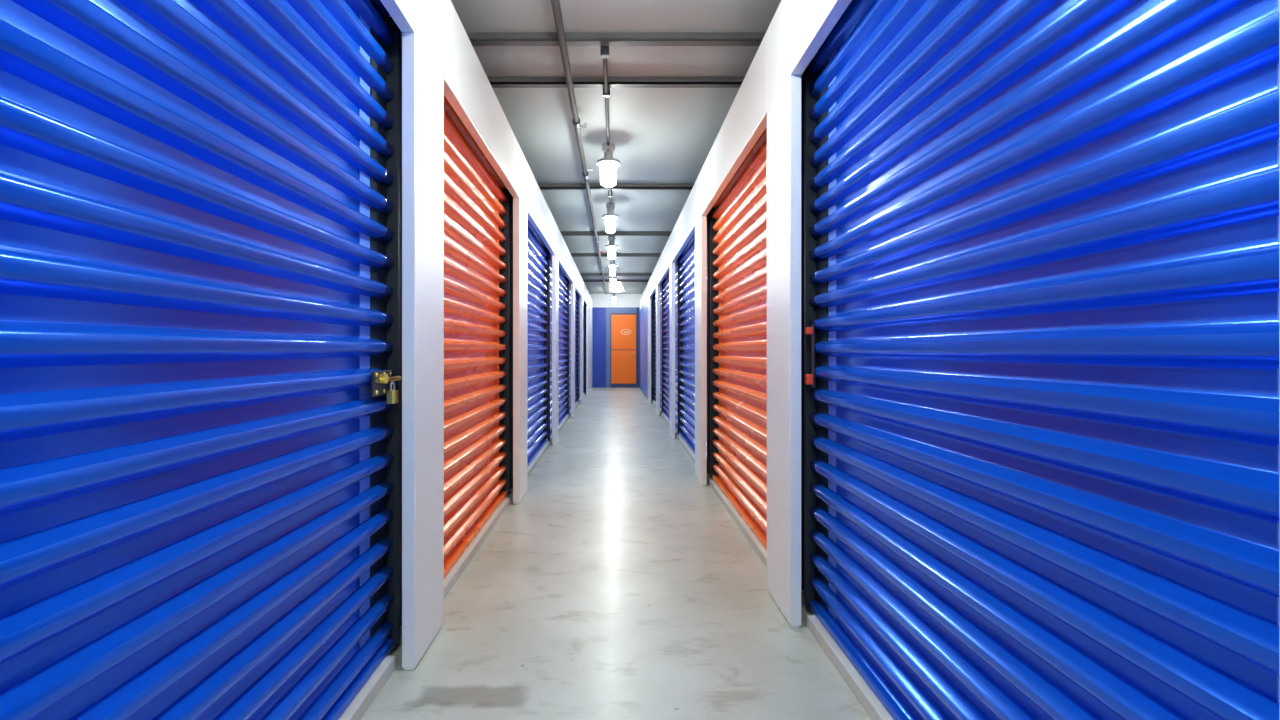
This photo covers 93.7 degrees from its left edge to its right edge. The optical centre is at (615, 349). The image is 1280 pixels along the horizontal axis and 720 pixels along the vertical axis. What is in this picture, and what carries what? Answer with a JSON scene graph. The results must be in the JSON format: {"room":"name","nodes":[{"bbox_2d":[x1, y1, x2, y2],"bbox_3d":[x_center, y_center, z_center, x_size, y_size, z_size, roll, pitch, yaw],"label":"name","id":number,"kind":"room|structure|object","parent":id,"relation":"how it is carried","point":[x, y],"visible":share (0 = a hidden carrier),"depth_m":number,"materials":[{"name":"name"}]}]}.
{"room":"self-storage corridor","nodes":[
{"label":"self-storage corridor","id":0,"kind":"room"},
{"bbox_2d":[380,0,592,669],"bbox_3d":[-0.875,-0.195,6.600,0.250,2.790,25.240,0,0,0],"label":"wall","id":1,"kind":"structure","parent":0,"point":[439,59],"depth_m":2.45,"materials":[{"name":"white paint"}]},
{"bbox_2d":[0,0,401,719],"bbox_3d":[-0.865,-0.127,1.270,0.120,2.548,2.190,0,0,0],"label":"roller shutter","id":2,"kind":"object","parent":1,"relation":"attached to","point":[200,199],"visible":0.99,"depth_m":1.26,"materials":[{"name":"blue paint"}]},
{"bbox_2d":[386,381,397,403],"bbox_3d":[-0.825,0.156,2.215,0.026,0.082,0.056,0,0,0],"label":"padlock","id":3,"kind":"object","parent":2,"relation":"hanging from","point":[391,395],"visible":1,"depth_m":2.19,"materials":[{"name":"gold metal"}]},
{"bbox_2d":[339,655,395,719],"bbox_3d":[-0.876,1.174,1.270,0.097,0.052,1.980,0,0,0],"label":"trim","id":4,"kind":"structure","parent":1,"relation":"attached to","point":[370,690],"depth_m":2.04,"materials":[{"name":"metal"}]},
{"bbox_2d":[400,37,508,625],"bbox_3d":[-0.865,-0.127,3.638,0.120,2.547,2.294,0,0,0],"label":"roller shutter","id":5,"kind":"object","parent":1,"relation":"attached to","point":[476,199],"visible":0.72,"depth_m":3.66,"materials":[{"name":"orange paint"}]},
{"bbox_2d":[444,497,509,597],"bbox_3d":[-0.876,1.174,3.638,0.097,0.052,2.084,0,0,0],"label":"trim","id":6,"kind":"structure","parent":1,"relation":"attached to","point":[455,572],"depth_m":3.51,"materials":[{"name":"metal"}]},
{"bbox_2d":[509,192,512,488],"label":"door frame","id":7,"kind":"structure","parent":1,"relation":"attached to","point":[510,196],"depth_m":4.96,"materials":[{"name":"black paint"}]},
{"bbox_2d":[509,442,549,491],"bbox_3d":[-0.876,1.174,6.293,0.097,0.052,2.455,0,0,0],"label":"trim","id":8,"kind":"structure","parent":1,"relation":"attached to","point":[538,457],"depth_m":6.33,"materials":[{"name":"concrete"}]},
{"bbox_2d":[527,219,548,467],"label":"roller shutter","id":9,"kind":"object","parent":1,"relation":"attached to","point":[537,344],"depth_m":6.73,"materials":[{"name":"blue paint"}]},
{"bbox_2d":[549,251,551,438],"label":"roller shutter","id":10,"kind":"object","parent":1,"relation":"attached to","point":[550,255],"depth_m":8.02,"materials":[{"name":"blue paint"}]},
{"bbox_2d":[547,415,568,441],"bbox_3d":[-0.876,1.174,9.240,0.097,0.052,2.860,0,0,0],"label":"trim","id":11,"kind":"structure","parent":1,"relation":"attached to","point":[564,421],"depth_m":9.24,"materials":[{"name":"metal"}]},
{"bbox_2d":[558,265,568,426],"label":"roller shutter","id":12,"kind":"object","parent":1,"relation":"attached to","point":[563,346],"depth_m":10.05,"materials":[{"name":"blue paint"}]},
{"bbox_2d":[569,281,577,411],"bbox_3d":[-0.865,-0.127,12.200,0.120,2.547,2.650,0,0,0],"label":"roller shutter","id":13,"kind":"object","parent":1,"relation":"attached to","point":[576,293],"visible":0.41,"depth_m":12.88,"materials":[{"name":"blue paint"}]},
{"bbox_2d":[578,294,584,399],"bbox_3d":[-0.865,-0.127,14.950,0.120,2.547,2.550,0,0,0],"label":"roller shutter","id":14,"kind":"object","parent":1,"relation":"attached to","point":[578,294],"visible":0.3,"depth_m":14.81,"materials":[{"name":"blue paint"}]},
{"bbox_2d":[360,388,871,719],"bbox_3d":[0.000,1.260,6.600,5.200,0.120,25.400,0,0,0],"label":"floor","id":15,"kind":"structure","parent":0,"point":[620,585],"depth_m":2.73,"materials":[{"name":"concrete"}]},
{"bbox_2d":[451,0,780,293],"bbox_3d":[0.000,-1.850,6.600,5.200,0.100,25.400,0,0,0],"label":"ceiling","id":16,"kind":"structure","parent":0,"point":[659,135],"depth_m":4.40,"materials":[{"name":"paint"}]},
{"bbox_2d":[551,0,606,294],"bbox_3d":[-0.278,-1.740,6.550,0.105,0.090,24.100,0,0,0],"label":"pipe","id":17,"kind":"object","parent":16,"relation":"attached to","point":[556,7],"visible":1,"depth_m":4.21,"materials":[{"name":"metal"}]},
{"bbox_2d":[600,46,612,236],"bbox_3d":[-0.065,-1.756,8.240,0.050,0.088,9.520,0,0,0],"label":"conduit","id":18,"kind":"object","parent":16,"relation":"attached to","point":[604,50],"visible":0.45,"depth_m":4.03,"materials":[{"name":"metal"}]},
{"bbox_2d":[596,142,620,186],"bbox_3d":[-0.065,-1.571,5.100,0.210,0.358,0.210,0,0,0],"label":"ceiling lamp","id":19,"kind":"object","parent":16,"relation":"hanging from","point":[608,164],"visible":0.98,"depth_m":5.05,"materials":[{"name":"metal"}]},
{"bbox_2d":[601,163,615,181],"bbox_3d":[-0.065,-1.504,5.100,0.132,0.159,0.132,0,0,0],"label":"shade","id":20,"kind":"object","parent":19,"relation":"on","point":[608,170],"depth_m":5.04,"materials":[{"name":"white"}]},
{"bbox_2d":[602,202,618,232],"bbox_3d":[-0.065,-1.571,7.150,0.210,0.358,0.210,0,0,0],"label":"ceiling lamp","id":21,"kind":"object","parent":16,"relation":"hanging from","point":[610,217],"visible":0.98,"depth_m":7.11,"materials":[{"name":"metal"}]},
{"bbox_2d":[606,217,614,229],"bbox_3d":[-0.065,-1.504,7.150,0.110,0.159,0.110,0,0,0],"label":"shade","id":22,"kind":"object","parent":21,"relation":"on","point":[610,221],"depth_m":7.10,"materials":[{"name":"white"}]},
{"bbox_2d":[605,236,617,258],"bbox_3d":[-0.065,-1.571,9.200,0.210,0.358,0.210,0,0,0],"label":"ceiling lamp","id":23,"kind":"object","parent":16,"relation":"hanging from","point":[611,247],"visible":0.98,"depth_m":9.16,"materials":[{"name":"metal"}]},
{"bbox_2d":[608,247,614,256],"bbox_3d":[-0.065,-1.504,9.200,0.110,0.159,0.110,0,0,0],"label":"shade","id":24,"kind":"object","parent":23,"relation":"on","point":[611,250],"depth_m":9.15,"materials":[{"name":"white"}]},
{"bbox_2d":[607,258,617,275],"bbox_3d":[-0.065,-1.571,11.250,0.210,0.358,0.210,0,0,0],"label":"ceiling lamp","id":25,"kind":"object","parent":16,"relation":"hanging from","point":[612,265],"visible":0.94,"depth_m":11.21,"materials":[{"name":"metal"}]},
{"bbox_2d":[610,266,614,273],"bbox_3d":[-0.065,-1.504,11.250,0.110,0.159,0.110,0,0,0],"label":"glass jar","id":26,"kind":"object","parent":25,"relation":"on","point":[612,268],"depth_m":11.20,"materials":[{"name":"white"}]},
{"bbox_2d":[608,271,617,286],"bbox_3d":[-0.065,-1.571,13.300,0.210,0.358,0.210,0,0,0],"label":"ceiling lamp","id":27,"kind":"object","parent":16,"relation":"hanging from","point":[613,278],"visible":0.77,"depth_m":13.26,"materials":[{"name":"metal"}]},
{"bbox_2d":[611,279,615,285],"bbox_3d":[-0.065,-1.504,13.300,0.110,0.159,0.110,0,0,0],"label":"shade","id":28,"kind":"object","parent":27,"relation":"on","point":[613,281],"depth_m":13.26,"materials":[{"name":"white"}]},
{"bbox_2d":[610,292,616,302],"bbox_3d":[-0.065,-1.571,17.900,0.210,0.358,0.210,0,0,0],"label":"ceiling lamp","id":29,"kind":"object","parent":16,"relation":"hanging from","point":[613,296],"visible":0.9,"depth_m":17.86,"materials":[{"name":"metal"}]},
{"bbox_2d":[466,32,765,45],"bbox_3d":[0.000,-1.775,3.428,4.900,0.050,0.055,0,0,0],"label":"crossbar","id":30,"kind":"object","parent":16,"relation":"attached to","point":[476,38],"visible":0.29,"depth_m":3.40,"materials":[{"name":"grey metal"}]},
{"bbox_2d":[487,77,744,87],"bbox_3d":[0.000,-1.775,3.978,4.900,0.050,0.055,0,0,0],"label":"crossbar","id":31,"kind":"object","parent":16,"relation":"attached to","point":[496,82],"visible":0.29,"depth_m":3.95,"materials":[{"name":"grey metal"}]},
{"bbox_2d":[537,183,694,189],"bbox_3d":[0.000,-1.772,6.508,4.900,0.055,0.055,0,0,0],"label":"crossbar","id":32,"kind":"object","parent":16,"relation":"attached to","point":[543,186],"visible":0.26,"depth_m":6.48,"materials":[{"name":"grey metal"}]},
{"bbox_2d":[560,231,671,235],"bbox_3d":[0.000,-1.770,9.127,4.900,0.060,0.055,0,0,0],"label":"crossbar","id":33,"kind":"object","parent":16,"relation":"attached to","point":[563,233],"visible":0.29,"depth_m":9.10,"materials":[{"name":"grey metal"}]},
{"bbox_2d":[570,253,661,256],"bbox_3d":[0.000,-1.770,11.178,4.900,0.060,0.055,0,0,0],"label":"crossbar","id":34,"kind":"object","parent":16,"relation":"attached to","point":[572,254],"visible":0.29,"depth_m":11.15,"materials":[{"name":"grey metal"}]},
{"bbox_2d":[580,273,651,275],"bbox_3d":[0.000,-1.770,14.027,4.900,0.060,0.055,0,0,0],"label":"crossbar","id":35,"kind":"object","parent":16,"relation":"attached to","point":[581,274],"visible":0.24,"depth_m":14.00,"materials":[{"name":"grey metal"}]},
{"bbox_2d":[583,279,648,281],"bbox_3d":[0.000,-1.770,15.328,4.900,0.060,0.055,0,0,0],"label":"crossbar","id":36,"kind":"object","parent":16,"relation":"attached to","point":[584,280],"visible":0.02,"depth_m":15.30,"materials":[{"name":"grey metal"}]},
{"bbox_2d":[610,282,623,291],"bbox_3d":[0.020,-1.700,15.600,0.380,0.360,0.380,0,0,0],"label":"pendant lamp","id":37,"kind":"object","parent":16,"relation":"hanging from","point":[618,288],"visible":0.7,"depth_m":15.47,"materials":[{"name":"white"}]},
{"bbox_2d":[590,294,652,387],"bbox_3d":[0.000,-0.300,19.250,5.200,3.000,0.100,0,0,0],"label":"wall","id":38,"kind":"structure","parent":0,"point":[599,300],"depth_m":19.20,"materials":[{"name":"paint"}]},
{"bbox_2d":[593,307,605,387],"bbox_3d":[-0.535,-0.080,19.185,0.430,2.560,0.030,0,0,0],"label":"wall panel","id":39,"kind":"object","parent":38,"relation":"attached to","point":[599,313],"depth_m":19.17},
{"bbox_2d":[606,307,636,387],"bbox_3d":[0.171,-0.080,19.177,0.977,2.560,0.045,0,0,0],"label":"trim","id":40,"kind":"structure","parent":38,"relation":"attached to","point":[609,310],"depth_m":19.16,"materials":[{"name":"blue paint"}]},
{"bbox_2d":[610,313,636,387],"bbox_3d":[0.245,0.010,19.150,0.850,2.380,0.100,0,0,0],"label":"door","id":41,"kind":"structure","parent":38,"relation":"in","point":[623,326],"depth_m":19.16,"materials":[{"name":"orange paint"}]},
{"bbox_2d":[637,307,639,387],"bbox_3d":[0.705,-0.080,19.170,0.091,2.560,0.060,0,0,0],"label":"trim","id":42,"kind":"structure","parent":38,"relation":"attached to","point":[638,308],"depth_m":19.14,"materials":[{"name":"metal"}]},
{"bbox_2d":[639,0,1279,719],"bbox_3d":[0.875,-0.195,6.590,0.250,2.790,25.220,0,0,0],"label":"wall","id":43,"kind":"structure","parent":0,"point":[769,94],"depth_m":2.80,"materials":[{"name":"white paint"}]},
{"bbox_2d":[640,299,647,399],"bbox_3d":[0.774,-0.010,16.680,0.072,2.420,5.040,0,0,0],"label":"trim","id":44,"kind":"structure","parent":43,"relation":"attached to","point":[644,311],"depth_m":15.70,"materials":[{"name":"white paint"}]},
{"bbox_2d":[653,283,661,410],"bbox_3d":[0.865,-0.127,12.450,0.120,2.547,2.550,0,0,0],"label":"roller shutter","id":45,"kind":"object","parent":43,"relation":"attached to","point":[654,294],"visible":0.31,"depth_m":13.17,"materials":[{"name":"blue paint"}]},
{"bbox_2d":[662,271,669,420],"label":"roller shutter","id":46,"kind":"object","parent":43,"relation":"attached to","point":[666,346],"depth_m":10.53,"materials":[{"name":"blue paint"}]},
{"bbox_2d":[661,413,678,435],"bbox_3d":[0.876,1.174,9.675,0.097,0.052,2.590,0,0,0],"label":"trim","id":47,"kind":"structure","parent":43,"relation":"attached to","point":[667,421],"depth_m":9.80,"materials":[{"name":"metal"}]},
{"bbox_2d":[675,259,677,432],"label":"roller shutter","id":48,"kind":"object","parent":43,"relation":"attached to","point":[676,263],"depth_m":8.67,"materials":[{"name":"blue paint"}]},
{"bbox_2d":[678,234,694,454],"label":"roller shutter","id":49,"kind":"object","parent":43,"relation":"attached to","point":[686,345],"depth_m":7.44,"materials":[{"name":"blue paint"}]},
{"bbox_2d":[677,435,709,475],"bbox_3d":[0.876,1.174,6.905,0.097,0.052,2.430,0,0,0],"label":"trim","id":50,"kind":"structure","parent":43,"relation":"attached to","point":[685,446],"depth_m":7.05,"materials":[{"name":"concrete"}]},
{"bbox_2d":[707,211,709,472],"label":"door frame","id":51,"kind":"structure","parent":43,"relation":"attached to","point":[708,215],"depth_m":5.59,"materials":[{"name":"black paint"}]},
{"bbox_2d":[710,480,802,591],"bbox_3d":[0.876,1.174,4.140,0.097,0.052,2.340,0,0,0],"label":"trim","id":52,"kind":"structure","parent":43,"relation":"attached to","point":[750,536],"depth_m":3.97,"materials":[{"name":"concrete"}]},
{"bbox_2d":[710,73,803,589],"bbox_3d":[0.865,-0.127,4.140,0.120,2.547,2.550,0,0,0],"label":"roller shutter","id":53,"kind":"object","parent":43,"relation":"attached to","point":[738,217],"visible":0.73,"depth_m":4.16,"materials":[{"name":"orange paint"}]},
{"bbox_2d":[807,615,892,719],"bbox_3d":[0.876,1.174,1.633,0.097,0.052,1.946,0,0,0],"label":"trim","id":54,"kind":"structure","parent":43,"relation":"attached to","point":[861,690],"depth_m":2.16,"materials":[{"name":"metal"}]},
{"bbox_2d":[804,0,1278,719],"bbox_3d":[0.865,-0.127,1.633,0.120,2.547,2.156,0,0,0],"label":"roller shutter","id":55,"kind":"object","parent":43,"relation":"attached to","point":[1041,237],"visible":0.99,"depth_m":1.23,"materials":[{"name":"blue paint"}]}
]}

